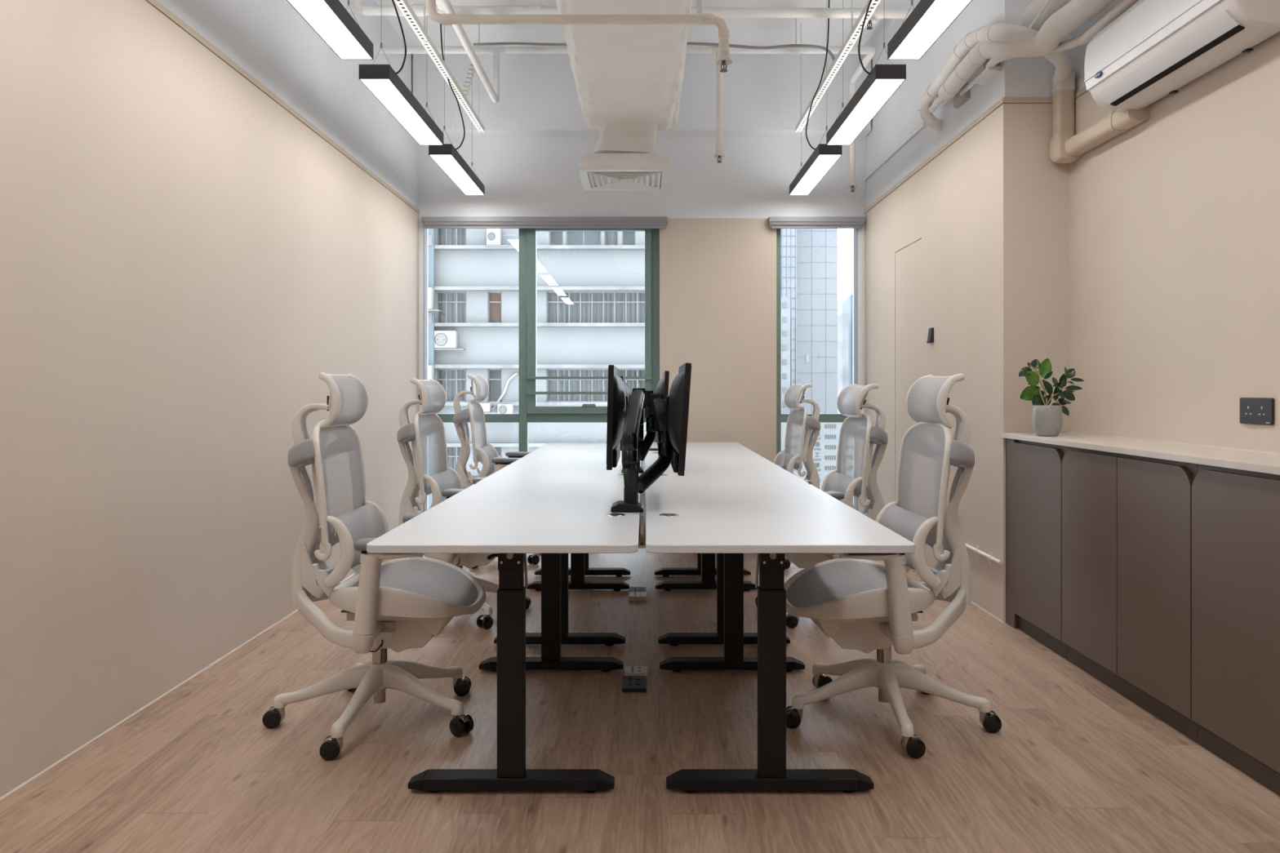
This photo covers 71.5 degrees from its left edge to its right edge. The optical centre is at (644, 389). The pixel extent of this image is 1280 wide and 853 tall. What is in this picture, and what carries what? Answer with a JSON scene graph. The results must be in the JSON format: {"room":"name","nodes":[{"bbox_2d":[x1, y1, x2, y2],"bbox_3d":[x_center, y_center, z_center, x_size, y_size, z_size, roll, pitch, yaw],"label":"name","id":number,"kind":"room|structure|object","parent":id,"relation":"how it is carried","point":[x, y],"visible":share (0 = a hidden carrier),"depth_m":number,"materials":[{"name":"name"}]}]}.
{"room":"open-plan office","nodes":[
{"label":"open-plan office","id":0,"kind":"room"},
{"bbox_2d":[157,0,417,207],"bbox_3d":[-1.871,-0.730,2.330,0.138,3.740,10.060,0,0,0],"label":"wall","id":1,"kind":"structure","parent":0,"point":[269,40],"depth_m":4.93,"materials":[{"name":"grey paint"}]},
{"bbox_2d":[0,0,418,797],"bbox_3d":[-1.796,-0.129,2.230,0.012,2.537,9.660,0,0,0],"label":"wall","id":2,"kind":"structure","parent":1,"relation":"attached to","point":[184,259],"depth_m":3.25,"materials":[{"name":"beige paint"}]},
{"bbox_2d":[0,573,355,799],"bbox_3d":[-1.788,1.137,2.230,0.003,0.006,9.660,0,0,0],"label":"baseboard","id":3,"kind":"structure","parent":2,"relation":"attached to","point":[268,628],"depth_m":3.10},
{"bbox_2d":[146,0,419,213],"bbox_3d":[-1.794,-1.413,2.230,0.016,0.027,9.660,0,0,0],"label":"trim","id":4,"kind":"structure","parent":1,"relation":"attached to","point":[155,3],"depth_m":4.14,"materials":[{"name":"wood"}]},
{"bbox_2d":[0,548,1279,852],"bbox_3d":[0.142,1.180,2.280,4.065,0.080,9.960,0,0,0],"label":"floor","id":5,"kind":"structure","parent":0,"point":[1073,764],"depth_m":2.72,"materials":[{"name":"brown wood"}]},
{"bbox_2d":[262,372,486,760],"bbox_3d":[-0.922,0.541,3.062,0.745,1.198,0.705,0,0,0],"label":"office chair","id":6,"kind":"object","parent":5,"relation":"on","point":[400,604],"visible":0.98,"depth_m":3.00,"materials":[{"name":"white plastic"}]},
{"bbox_2d":[396,377,530,629],"bbox_3d":[-0.913,0.542,4.518,0.688,1.197,0.737,0,0,-17],"label":"office chair","id":7,"kind":"object","parent":5,"relation":"on","point":[431,473],"visible":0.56,"depth_m":4.47,"materials":[{"name":"white plastic"}]},
{"bbox_2d":[453,374,539,568],"bbox_3d":[-0.947,0.521,5.976,0.680,1.239,0.736,0,0,36],"label":"office chair","id":8,"kind":"object","parent":5,"relation":"on","point":[483,452],"visible":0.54,"depth_m":5.93,"materials":[{"name":"white plastic"}]},
{"bbox_2d":[366,484,639,792],"bbox_3d":[-0.369,0.768,3.030,0.706,0.743,1.488,0,0,0],"label":"desk","id":9,"kind":"object","parent":5,"relation":"on","point":[512,522],"visible":0.97,"depth_m":2.51,"materials":[{"name":"white laminate"}]},
{"bbox_2d":[610,388,672,512],"bbox_3d":[0.002,0.198,3.143,0.194,0.405,0.531,0,0,5],"label":"monitor stand","id":10,"kind":"object","parent":9,"relation":"on","point":[633,484],"visible":0.91,"depth_m":3.03,"materials":[{"name":"black plastic"}]},
{"bbox_2d":[606,364,628,470],"bbox_3d":[-0.095,0.098,3.360,0.068,0.365,0.560,1,0,0],"label":"monitor","id":11,"kind":"object","parent":10,"relation":"attached to","point":[616,393],"visible":0.83,"depth_m":3.10,"materials":[{"name":"black plastic"}]},
{"bbox_2d":[664,362,691,475],"bbox_3d":[0.112,0.096,3.140,0.081,0.365,0.560,0,0,0],"label":"monitor","id":12,"kind":"object","parent":10,"relation":"attached to","point":[678,397],"visible":0.92,"depth_m":2.88,"materials":[{"name":"black plastic"}]},
{"bbox_2d":[475,457,641,646],"bbox_3d":[-0.369,0.768,4.519,0.706,0.743,1.485,0,0,0],"label":"desk","id":13,"kind":"object","parent":5,"relation":"on","point":[525,470],"visible":0.58,"depth_m":4.13,"materials":[{"name":"white laminate"}]},
{"bbox_2d":[621,390,656,472],"bbox_3d":[-0.024,0.202,4.512,0.170,0.394,0.524,0,0,0],"label":"monitor stand","id":14,"kind":"object","parent":13,"relation":"on","point":[644,445],"visible":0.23,"depth_m":4.38,"materials":[{"name":"black plastic"}]},
{"bbox_2d":[619,376,631,448],"bbox_3d":[-0.092,0.115,4.720,0.068,0.365,0.560,0,0,0],"label":"monitor","id":15,"kind":"object","parent":14,"relation":"attached to","point":[626,386],"visible":0.23,"depth_m":4.52,"materials":[{"name":"black plastic"}]},
{"bbox_2d":[654,370,669,445],"bbox_3d":[0.076,0.097,4.360,0.078,0.365,0.560,0,0,0],"label":"monitor","id":16,"kind":"object","parent":14,"relation":"attached to","point":[662,387],"visible":0.27,"depth_m":4.09,"materials":[{"name":"black plastic"}]},
{"bbox_2d":[638,458,645,548],"bbox_3d":[-0.006,0.423,4.580,0.048,0.033,4.240,0,0,0],"label":"cable tray","id":17,"kind":"object","parent":13,"relation":"attached to","point":[642,537],"visible":0.27,"depth_m":2.83,"materials":[{"name":"brown metal"}]},
{"bbox_2d":[523,442,630,577],"bbox_3d":[-0.369,0.768,6.006,0.706,0.743,1.486,0,0,0],"label":"desk","id":18,"kind":"object","parent":5,"relation":"on","point":[550,449],"visible":0.26,"depth_m":5.56,"materials":[{"name":"white laminate"}]},
{"bbox_2d":[622,675,645,692],"bbox_3d":[-0.039,1.132,3.420,0.090,0.015,0.150,0,0,0],"label":"socket","id":19,"kind":"object","parent":5,"relation":"on","point":[630,683],"visible":1,"depth_m":3.39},
{"bbox_2d":[624,666,647,677],"bbox_3d":[-0.033,1.130,3.560,0.092,0.019,0.090,0,0,0],"label":"socket","id":20,"kind":"object","parent":5,"relation":"on","point":[628,670],"visible":0.94,"depth_m":3.54,"materials":[{"name":"grey plastic"}]},
{"bbox_2d":[628,591,646,600],"bbox_3d":[-0.036,1.127,4.845,0.096,0.025,0.110,0,0,0],"label":"socket","id":21,"kind":"object","parent":5,"relation":"on","point":[633,596],"visible":1,"depth_m":4.80,"materials":[{"name":"grey plastic"}]},
{"bbox_2d":[645,442,762,577],"bbox_3d":[0.354,0.768,6.006,0.700,0.743,1.486,0,0,0],"label":"desk","id":22,"kind":"object","parent":5,"relation":"on","point":[693,449],"visible":0.27,"depth_m":5.49,"materials":[{"name":"white laminate"}]},
{"bbox_2d":[644,457,808,646],"bbox_3d":[0.354,0.768,4.519,0.700,0.743,1.485,0,0,0],"label":"desk","id":23,"kind":"object","parent":5,"relation":"on","point":[698,470],"visible":0.56,"depth_m":4.13,"materials":[{"name":"white laminate"}]},
{"bbox_2d":[645,484,915,792],"bbox_3d":[0.354,0.768,3.030,0.700,0.743,1.488,0,0,0],"label":"desk","id":24,"kind":"object","parent":5,"relation":"on","point":[771,522],"visible":0.98,"depth_m":2.52,"materials":[{"name":"white laminate"}]},
{"bbox_2d":[773,383,820,568],"bbox_3d":[0.853,0.551,5.973,0.666,1.178,0.699,0,0,-19],"label":"office chair","id":25,"kind":"object","parent":5,"relation":"on","point":[798,449],"visible":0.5,"depth_m":5.97,"materials":[{"name":"white plastic"}]},
{"bbox_2d":[755,383,888,628],"bbox_3d":[0.937,0.555,4.529,0.724,1.167,0.711,0,0,-5],"label":"office chair","id":26,"kind":"object","parent":5,"relation":"on","point":[853,476],"visible":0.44,"depth_m":4.47,"materials":[{"name":"white plastic"}]},
{"bbox_2d":[784,373,1001,759],"bbox_3d":[0.833,0.543,3.068,0.730,1.194,0.665,0,0,7],"label":"office chair","id":27,"kind":"object","parent":5,"relation":"on","point":[864,605],"visible":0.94,"depth_m":3.01,"materials":[{"name":"white plastic"}]},
{"bbox_2d":[1005,438,1066,659],"bbox_3d":[1.917,0.688,4.045,0.315,0.905,0.586,0,0,0],"label":"storage cabinet","id":28,"kind":"object","parent":5,"relation":"on","point":[1033,470],"visible":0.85,"depth_m":4.02,"materials":[{"name":"wood"}]},
{"bbox_2d":[1062,446,1197,742],"bbox_3d":[1.917,0.688,3.307,0.315,0.905,0.887,0,0,0],"label":"storage cabinet","id":29,"kind":"object","parent":5,"relation":"on","point":[1126,519],"visible":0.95,"depth_m":3.21,"materials":[{"name":"wood"}]},
{"bbox_2d":[1191,464,1279,795],"bbox_3d":[1.917,0.688,2.414,0.315,0.905,0.894,0,0,0],"label":"storage cabinet","id":30,"kind":"object","parent":5,"relation":"on","point":[1236,513],"visible":1,"depth_m":2.65,"materials":[{"name":"wood"}]},
{"bbox_3d":[1.917,0.688,1.518,0.315,0.905,0.895,0,0,0],"label":"storage cabinet","id":31,"kind":"object","parent":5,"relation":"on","visible":0},
{"bbox_2d":[1001,431,1279,475],"bbox_3d":[1.909,0.221,2.667,0.333,0.029,3.335,0,0,0],"label":"countertop","id":32,"kind":"structure","parent":31,"relation":"on","point":[1260,461],"depth_m":3.13,"materials":[{"name":"stone"}]},
{"bbox_2d":[1018,358,1084,436],"bbox_3d":[1.846,0.035,4.050,0.326,0.355,0.127,0,0,0],"label":"potted plant","id":33,"kind":"object","parent":32,"relation":"on","point":[1046,419],"visible":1,"depth_m":4.04,"materials":[{"name":"green plant"}]},
{"bbox_2d":[417,136,866,513],"bbox_3d":[0.092,-0.730,7.128,3.965,3.740,0.135,0,0,0],"label":"wall","id":34,"kind":"structure","parent":0,"point":[520,176],"depth_m":7.06,"materials":[{"name":"grey paint"}]},
{"bbox_2d":[423,226,428,511],"bbox_3d":[-1.752,-0.170,7.128,0.006,2.380,0.131,0,0,0],"label":"trim","id":35,"kind":"structure","parent":34,"relation":"attached to","point":[425,230],"depth_m":7.13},
{"bbox_2d":[422,216,666,228],"bbox_3d":[-0.785,-1.316,7.022,1.930,0.088,0.075,0,0,0],"label":"roller blind","id":36,"kind":"object","parent":34,"relation":"attached to","point":[429,222],"visible":1,"depth_m":6.99,"materials":[{"name":"fabric"}]},
{"bbox_2d":[436,228,659,452],"bbox_3d":[-0.817,-0.170,7.125,1.876,2.380,0.130,0,0,0],"label":"window","id":37,"kind":"structure","parent":34,"relation":"in","point":[529,412],"depth_m":7.09,"materials":[{"name":"green metal"}]},
{"bbox_2d":[413,53,871,137],"bbox_3d":[-0.018,-2.303,6.965,3.543,0.594,0.190,0,0,0],"label":"beam","id":38,"kind":"structure","parent":34,"relation":"attached to","point":[539,97],"depth_m":6.87,"materials":[{"name":"grey paint"}]},
{"bbox_2d":[659,217,776,462],"bbox_3d":[0.586,-0.170,7.128,0.929,2.380,0.135,0,0,0],"label":"wall pier","id":39,"kind":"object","parent":34,"relation":"attached to","point":[717,276],"visible":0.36,"depth_m":7.06,"materials":[{"name":"beige paint"}]},
{"bbox_2d":[776,228,848,454],"bbox_3d":[1.373,-0.170,7.155,0.645,2.380,0.070,0,0,0],"label":"window","id":40,"kind":"structure","parent":34,"relation":"in","point":[780,418],"depth_m":7.12,"materials":[{"name":"green metal"}]},
{"bbox_2d":[768,216,865,228],"bbox_3d":[1.360,-1.316,7.022,0.760,0.088,0.075,0,0,0],"label":"roller blind","id":41,"kind":"object","parent":34,"relation":"attached to","point":[775,222],"visible":1,"depth_m":6.99,"materials":[{"name":"fabric"}]},
{"bbox_2d":[853,228,857,511],"bbox_3d":[1.692,-0.170,7.128,0.006,2.380,0.131,0,0,0],"label":"trim","id":42,"kind":"structure","parent":34,"relation":"attached to","point":[855,230],"depth_m":7.09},
{"bbox_2d":[374,0,908,55],"bbox_3d":[0.193,-2.650,2.330,4.165,0.100,10.060,0,0,0],"label":"ceiling","id":43,"kind":"structure","parent":0,"point":[761,32],"depth_m":6.39,"materials":[{"name":"white paint"}]},
{"bbox_2d":[286,0,373,59],"bbox_3d":[-1.256,-2.050,3.248,0.245,1.100,1.584,0,0,0],"label":"pendant lamp","id":44,"kind":"object","parent":43,"relation":"hanging from","point":[329,19],"visible":1,"depth_m":3.71,"materials":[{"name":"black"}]},
{"bbox_2d":[359,0,443,145],"bbox_3d":[-1.256,-2.050,4.663,0.245,1.100,1.574,0,0,0],"label":"pendant lamp","id":45,"kind":"object","parent":43,"relation":"hanging from","point":[382,81],"visible":1,"depth_m":4.64,"materials":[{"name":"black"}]},
{"bbox_2d":[360,79,441,144],"bbox_3d":[-1.305,-1.504,4.870,0.137,0.004,1.150,0,0,0],"label":"diffuser","id":46,"kind":"object","parent":45,"relation":"attached to","point":[388,91],"depth_m":4.77,"materials":[{"name":"white"}]},
{"bbox_2d":[394,0,484,132],"bbox_3d":[-1.175,-2.220,4.310,0.040,0.760,4.220,0,0,0],"label":"channel","id":47,"kind":"object","parent":43,"relation":"hanging from","point":[404,6],"visible":0.98,"depth_m":4.99,"materials":[{"name":"white paint"}]},
{"bbox_2d":[428,23,484,195],"bbox_3d":[-1.256,-2.050,6.058,0.245,1.100,1.584,0,0,0],"label":"pendant lamp","id":48,"kind":"object","parent":43,"relation":"hanging from","point":[446,156],"visible":0.88,"depth_m":5.97,"materials":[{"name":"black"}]},
{"bbox_2d":[430,155,483,194],"bbox_3d":[-1.305,-1.504,6.265,0.137,0.004,1.160,0,0,0],"label":"diffuser","id":49,"kind":"object","parent":48,"relation":"attached to","point":[451,165],"depth_m":6.20,"materials":[{"name":"white"}]},
{"bbox_2d":[426,0,732,72],"bbox_3d":[-0.293,-2.017,4.000,1.376,1.166,0.074,0,0,0],"label":"pipe","id":50,"kind":"object","parent":43,"relation":"hanging from","point":[445,19],"visible":1,"depth_m":3.98,"materials":[{"name":"metal"}]},
{"bbox_2d":[715,54,732,66],"bbox_3d":[0.358,-1.486,4.000,0.074,0.030,0.074,0,0,0],"label":"sprinkler","id":51,"kind":"object","parent":50,"relation":"on","point":[722,60],"depth_m":3.99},
{"bbox_2d":[378,0,875,191],"bbox_3d":[0.152,-2.041,4.919,3.464,1.118,2.975,0,0,-10],"label":"pipe","id":52,"kind":"object","parent":43,"relation":"hanging from","point":[472,51],"visible":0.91,"depth_m":6.03,"materials":[{"name":"white paint"}]},
{"bbox_2d":[556,0,692,153],"bbox_3d":[-0.095,-1.889,3.441,0.673,0.864,5.682,0,0,0],"label":"air duct","id":53,"kind":"object","parent":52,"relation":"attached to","point":[628,78],"visible":0.93,"depth_m":5.03,"materials":[{"name":"white fabric"}]},
{"bbox_2d":[577,153,671,190],"bbox_3d":[-0.130,-1.481,6.060,0.612,0.118,0.612,0,0,0],"label":"air diffuser","id":54,"kind":"object","parent":53,"relation":"attached to","point":[597,171],"visible":1,"depth_m":5.83,"materials":[{"name":"white paint"}]},
{"bbox_2d":[473,41,835,61],"bbox_3d":[0.074,-2.234,5.958,2.444,0.201,0.029,0,0,1],"label":"cable","id":55,"kind":"object","parent":53,"relation":"on","point":[824,48],"visible":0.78,"depth_m":5.94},
{"bbox_2d":[353,0,914,29],"bbox_3d":[0.034,-2.356,5.200,3.477,0.488,0.074,0,0,0],"label":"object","id":56,"kind":"structure","parent":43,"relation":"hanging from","point":[533,9],"depth_m":5.18,"materials":[{"name":"metal"}]},
{"bbox_2d":[789,0,842,195],"bbox_3d":[1.141,-2.050,6.058,0.245,1.100,1.584,0,0,0],"label":"pendant lamp","id":57,"kind":"object","parent":43,"relation":"hanging from","point":[824,157],"visible":0.97,"depth_m":5.95,"materials":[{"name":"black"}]},
{"bbox_2d":[791,155,840,194],"bbox_3d":[1.190,-1.504,6.265,0.137,0.004,1.160,0,0,0],"label":"diffuser","id":58,"kind":"object","parent":57,"relation":"attached to","point":[820,165],"depth_m":6.20,"materials":[{"name":"white"}]},
{"bbox_2d":[795,0,880,132],"bbox_3d":[1.110,-2.220,4.310,0.040,0.760,4.220,0,0,0],"label":"channel","id":59,"kind":"object","parent":43,"relation":"hanging from","point":[855,33],"visible":0.91,"depth_m":5.09,"materials":[{"name":"white paint"}]},
{"bbox_2d":[826,0,906,145],"bbox_3d":[1.141,-2.050,4.663,0.245,1.100,1.574,0,0,0],"label":"pendant lamp","id":60,"kind":"object","parent":43,"relation":"hanging from","point":[882,81],"visible":1,"depth_m":4.66,"materials":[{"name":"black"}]},
{"bbox_2d":[827,79,904,144],"bbox_3d":[1.190,-1.504,4.870,0.137,0.004,1.150,0,0,0],"label":"diffuser","id":61,"kind":"object","parent":60,"relation":"attached to","point":[877,92],"depth_m":4.77,"materials":[{"name":"white"}]},
{"bbox_2d":[887,0,972,59],"bbox_3d":[1.145,-2.050,3.247,0.245,1.100,1.584,0,0,-1],"label":"pendant lamp","id":62,"kind":"object","parent":43,"relation":"hanging from","point":[929,19],"visible":1,"depth_m":3.71,"materials":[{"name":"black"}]},
{"bbox_2d":[865,103,1069,622],"bbox_3d":[1.914,-0.129,5.700,0.322,2.537,2.720,0,0,0],"label":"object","id":63,"kind":"structure","parent":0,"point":[989,213],"depth_m":4.59,"materials":[{"name":"beige paint"}]},
{"bbox_2d":[866,0,1071,208],"bbox_3d":[1.995,-0.730,5.856,0.460,3.740,3.008,0,0,0],"label":"wall","id":64,"kind":"structure","parent":0,"point":[1019,77],"depth_m":5.39,"materials":[{"name":"grey paint"}]},
{"bbox_2d":[862,122,925,180],"bbox_3d":[1.748,-1.666,6.305,0.029,0.033,1.510,0,0,0],"label":"conduit","id":65,"kind":"object","parent":64,"relation":"attached to","point":[912,134],"visible":0.96,"depth_m":6.15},
{"bbox_2d":[895,238,921,490],"bbox_3d":[1.745,0.090,5.920,0.044,2.092,0.592,0,0,0],"label":"door","id":66,"kind":"structure","parent":64,"relation":"in","point":[908,259],"depth_m":5.97,"materials":[{"name":"beige paint"}]},
{"bbox_2d":[864,97,1052,213],"bbox_3d":[1.912,-1.413,5.698,0.326,0.027,2.724,0,0,0],"label":"trim","id":67,"kind":"structure","parent":64,"relation":"attached to","point":[1004,100],"depth_m":4.78,"materials":[{"name":"wood"}]},
{"bbox_2d":[953,81,970,108],"bbox_3d":[1.756,-1.645,4.913,0.033,0.134,0.199,0,0,0],"label":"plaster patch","id":68,"kind":"object","parent":64,"relation":"attached to","point":[958,100],"visible":0.49,"depth_m":4.89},
{"bbox_2d":[960,58,1001,95],"bbox_3d":[1.736,-1.617,4.636,0.073,0.089,0.488,0,0,0],"label":"bracket","id":69,"kind":"object","parent":64,"relation":"attached to","point":[988,73],"visible":0.84,"depth_m":4.50,"materials":[{"name":"metal"}]},
{"bbox_2d":[928,0,1114,113],"bbox_3d":[1.847,-1.646,3.236,0.263,0.181,4.079,0,0,-4],"label":"insulated pipe","id":70,"kind":"object","parent":69,"relation":"attached to","point":[1075,13],"visible":0.93,"depth_m":4.12,"materials":[{"name":"plastic"}]},
{"bbox_2d":[985,0,1138,67],"bbox_3d":[1.986,-1.615,2.737,0.309,0.252,3.468,0,0,-5],"label":"drain pipe","id":71,"kind":"object","parent":69,"relation":"attached to","point":[1124,5],"visible":0.74,"depth_m":3.77,"materials":[{"name":"plastic"}]},
{"bbox_2d":[964,542,1002,564],"bbox_3d":[1.735,0.882,4.692,0.027,0.476,0.735,0,0,0],"label":"pipe","id":72,"kind":"object","parent":64,"relation":"attached to","point":[977,551],"visible":0.34,"depth_m":4.51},
{"bbox_2d":[917,22,1072,132],"bbox_3d":[1.830,-1.639,4.701,0.436,0.347,1.244,0,0,0],"label":"insulated pipe","id":73,"kind":"object","parent":64,"relation":"attached to","point":[1063,63],"visible":0.8,"depth_m":4.36,"materials":[{"name":"plastic"}]},
{"bbox_2d":[1025,0,1050,33],"bbox_3d":[1.817,-1.735,4.050,0.164,0.192,0.011,0,0,40],"label":"rod","id":74,"kind":"object","parent":73,"relation":"attached to","point":[1047,1],"visible":1,"depth_m":4.06,"materials":[{"name":"white paint"}]},
{"bbox_2d":[1021,0,1071,31],"bbox_3d":[1.929,-1.823,2.680,0.154,0.165,3.361,0,0,0],"label":"insulated pipe","id":75,"kind":"object","parent":64,"relation":"attached to","point":[1030,12],"visible":0.53,"depth_m":4.20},
{"bbox_2d":[1071,0,1139,93],"bbox_3d":[2.156,-0.730,0.820,0.138,3.740,7.040,0,0,0],"label":"wall","id":76,"kind":"structure","parent":0,"point":[1078,53],"depth_m":4.24,"materials":[{"name":"grey paint"}]},
{"bbox_2d":[1048,71,1149,163],"bbox_3d":[2.019,-1.306,3.995,0.113,0.437,0.690,0,0,0],"label":"pipe trunking","id":77,"kind":"object","parent":76,"relation":"attached to","point":[1065,147],"visible":0.98,"depth_m":4.20,"materials":[{"name":"plastic"}]},
{"bbox_2d":[1084,0,1279,112],"bbox_3d":[1.944,-1.313,3.244,0.237,0.336,0.912,0,0,0],"label":"air conditioner","id":78,"kind":"object","parent":76,"relation":"attached to","point":[1154,48],"visible":1,"depth_m":3.20,"materials":[{"name":"white plastic"}]},
{"bbox_2d":[1110,24,1244,106],"bbox_3d":[1.915,-1.164,3.240,0.026,0.014,0.780,0,0,0],"label":"outlet","id":79,"kind":"object","parent":78,"relation":"attached to","point":[1228,33],"depth_m":3.18,"materials":[{"name":"plastic"}]},
{"bbox_2d":[1240,397,1274,425],"bbox_3d":[2.069,0.073,3.005,0.011,0.090,0.160,0,0,0],"label":"wall socket","id":80,"kind":"object","parent":76,"relation":"attached to","point":[1253,411],"visible":1,"depth_m":2.99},
{"bbox_2d":[1069,31,1279,452],"bbox_3d":[2.081,-0.129,0.870,0.012,2.537,6.940,0,0,0],"label":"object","id":81,"kind":"structure","parent":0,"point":[1175,217],"depth_m":3.43,"materials":[{"name":"beige paint"}]},
{"label":"outside","id":82,"kind":"structure","parent":0,"visible":0},
{"bbox_3d":[0.000,46.640,310.000,600.000,1.000,580.000,0,0,0],"label":"ground","id":83,"kind":"structure","parent":82,"visible":0},
{"bbox_2d":[428,228,434,509],"bbox_3d":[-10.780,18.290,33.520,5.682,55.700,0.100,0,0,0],"label":"building","id":84,"kind":"structure","parent":83,"relation":"on","point":[431,231],"depth_m":33.50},
{"bbox_2d":[428,287,441,311],"bbox_3d":[-8.014,-3.377,33.320,0.740,0.881,0.400,0,0,0],"label":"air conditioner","id":85,"kind":"object","parent":84,"relation":"attached to","point":[430,289],"visible":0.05,"depth_m":33.17,"materials":[{"name":"metal"}]},
{"bbox_2d":[434,330,465,350],"bbox_3d":[-7.440,-1.861,33.740,1.223,0.725,0.400,0,0,0],"label":"air conditioner","id":86,"kind":"object","parent":84,"relation":"attached to","point":[443,340],"visible":1,"depth_m":33.59,"materials":[{"name":"metal"}]},
{"bbox_2d":[434,333,447,346],"bbox_3d":[-7.688,-1.891,33.580,0.513,0.513,0.021,0,0,0],"label":"fan grille","id":87,"kind":"object","parent":86,"relation":"attached to","point":[440,339],"depth_m":33.59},
{"bbox_2d":[434,228,646,475],"bbox_3d":[-5.080,18.011,38.290,15.824,56.259,9.420,0,0,0],"label":"building","id":88,"kind":"structure","parent":83,"relation":"on","point":[590,285],"depth_m":34.00,"materials":[{"name":"concrete"}]},
{"bbox_2d":[438,369,466,400],"bbox_3d":[-7.381,-0.156,34.298,1.145,1.270,0.135,0,0,0],"label":"curtain","id":89,"kind":"object","parent":88,"relation":"hanging from","point":[451,374],"depth_m":34.29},
{"bbox_2d":[438,293,466,322],"bbox_3d":[-7.381,-3.134,34.298,1.145,1.228,0.135,0,0,0],"label":"curtain","id":90,"kind":"object","parent":88,"relation":"hanging from","point":[451,307],"depth_m":34.31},
{"bbox_2d":[438,228,466,244],"bbox_3d":[-7.381,-6.080,34.298,1.145,1.249,0.135,0,0,0],"label":"curtain","id":91,"kind":"object","parent":88,"relation":"hanging from","point":[451,233],"depth_m":34.31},
{"bbox_2d":[448,447,466,469],"bbox_3d":[-7.381,2.800,34.298,1.145,1.270,0.135,0,0,0],"label":"curtain","id":92,"kind":"object","parent":88,"relation":"hanging from","point":[451,451],"depth_m":34.29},
{"bbox_2d":[480,403,497,413],"bbox_3d":[-6.011,0.708,33.370,1.070,0.389,0.400,0,0,0],"label":"air conditioner","id":93,"kind":"object","parent":88,"relation":"attached to","point":[486,407],"visible":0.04,"depth_m":33.22,"materials":[{"name":"metal"}]},
{"bbox_2d":[488,293,501,322],"bbox_3d":[-5.726,-3.134,34.294,0.541,1.228,0.127,0,0,0],"label":"curtain","id":94,"kind":"object","parent":88,"relation":"hanging from","point":[495,308],"depth_m":34.32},
{"bbox_2d":[490,369,501,400],"bbox_3d":[-5.726,-0.156,34.610,0.541,1.270,0.020,0,0,0],"label":"curtain","id":95,"kind":"object","parent":88,"relation":"hanging from","point":[495,385],"depth_m":34.60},
{"bbox_2d":[484,228,508,246],"bbox_3d":[-5.580,-5.758,33.740,0.870,0.704,0.400,0,0,0],"label":"air conditioner","id":96,"kind":"object","parent":88,"relation":"attached to","point":[494,236],"visible":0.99,"depth_m":33.59,"materials":[{"name":"metal"}]},
{"bbox_2d":[491,372,517,409],"bbox_3d":[-5.344,0.059,33.950,1.003,1.438,0.092,0,0,0],"label":"hose","id":97,"kind":"object","parent":88,"relation":"attached to","point":[511,377],"visible":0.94,"depth_m":33.91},
{"bbox_2d":[497,404,513,413],"bbox_3d":[-5.086,0.780,33.370,0.905,0.451,0.400,0,0,0],"label":"air conditioner","id":98,"kind":"object","parent":88,"relation":"attached to","point":[502,408],"visible":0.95,"depth_m":33.22,"materials":[{"name":"metal"}]},
{"bbox_2d":[551,231,562,244],"bbox_3d":[-3.373,-6.080,34.610,0.541,1.249,0.020,0,0,0],"label":"curtain","id":99,"kind":"object","parent":88,"relation":"hanging from","point":[556,236],"depth_m":34.60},
{"bbox_2d":[567,231,600,244],"bbox_3d":[-2.321,-6.080,34.610,1.353,1.249,0.020,0,0,0],"label":"curtain","id":100,"kind":"object","parent":88,"relation":"hanging from","point":[574,237],"depth_m":34.60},
{"bbox_2d":[547,369,644,400],"bbox_3d":[-1.791,-0.156,34.300,3.914,1.270,0.138,0,0,0],"label":"curtain","id":101,"kind":"object","parent":88,"relation":"hanging from","point":[563,385],"depth_m":34.30,"materials":[{"name":"fabric"}]},
{"bbox_2d":[547,293,644,322],"bbox_3d":[-1.791,-3.134,34.300,3.914,1.228,0.138,0,0,0],"label":"curtain","id":102,"kind":"object","parent":88,"relation":"hanging from","point":[563,308],"depth_m":34.30,"materials":[{"name":"fabric"}]},
{"bbox_2d":[604,231,617,244],"bbox_3d":[-1.270,-6.080,34.294,0.541,1.249,0.127,0,0,0],"label":"curtain","id":103,"kind":"object","parent":88,"relation":"hanging from","point":[611,237],"depth_m":34.32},
{"bbox_2d":[622,231,634,244],"bbox_3d":[-0.593,-6.080,34.610,0.520,1.249,0.020,0,0,0],"label":"curtain","id":104,"kind":"object","parent":88,"relation":"hanging from","point":[628,236],"depth_m":34.60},
{"bbox_2d":[781,296,790,413],"bbox_3d":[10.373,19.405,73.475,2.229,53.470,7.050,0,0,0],"label":"apartment block","id":105,"kind":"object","parent":83,"relation":"on","point":[785,300],"visible":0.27,"depth_m":70.00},
{"bbox_2d":[781,228,796,412],"bbox_3d":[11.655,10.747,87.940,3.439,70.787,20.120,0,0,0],"label":"glass block","id":106,"kind":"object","parent":83,"relation":"on","point":[788,236],"visible":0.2,"depth_m":78.00,"materials":[{"name":"glass"}]},
{"bbox_2d":[781,422,842,489],"bbox_3d":[12.345,24.062,63.975,5.879,44.156,8.050,0,0,0],"label":"industrial building","id":107,"kind":"structure","parent":83,"relation":"on","point":[824,454],"depth_m":60.01,"materials":[{"name":"concrete"}]},
{"bbox_2d":[796,228,837,413],"bbox_3d":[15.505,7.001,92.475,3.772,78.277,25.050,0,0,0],"label":"tower block","id":108,"kind":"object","parent":83,"relation":"on","point":[816,248],"visible":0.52,"depth_m":80.00,"materials":[{"name":"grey glass"}]},
{"bbox_2d":[837,293,853,413],"bbox_3d":[35.135,14.987,158.000,5.236,62.307,24.000,0,0,0],"label":"tower","id":109,"kind":"structure","parent":83,"relation":"on","point":[845,305],"depth_m":148.62,"materials":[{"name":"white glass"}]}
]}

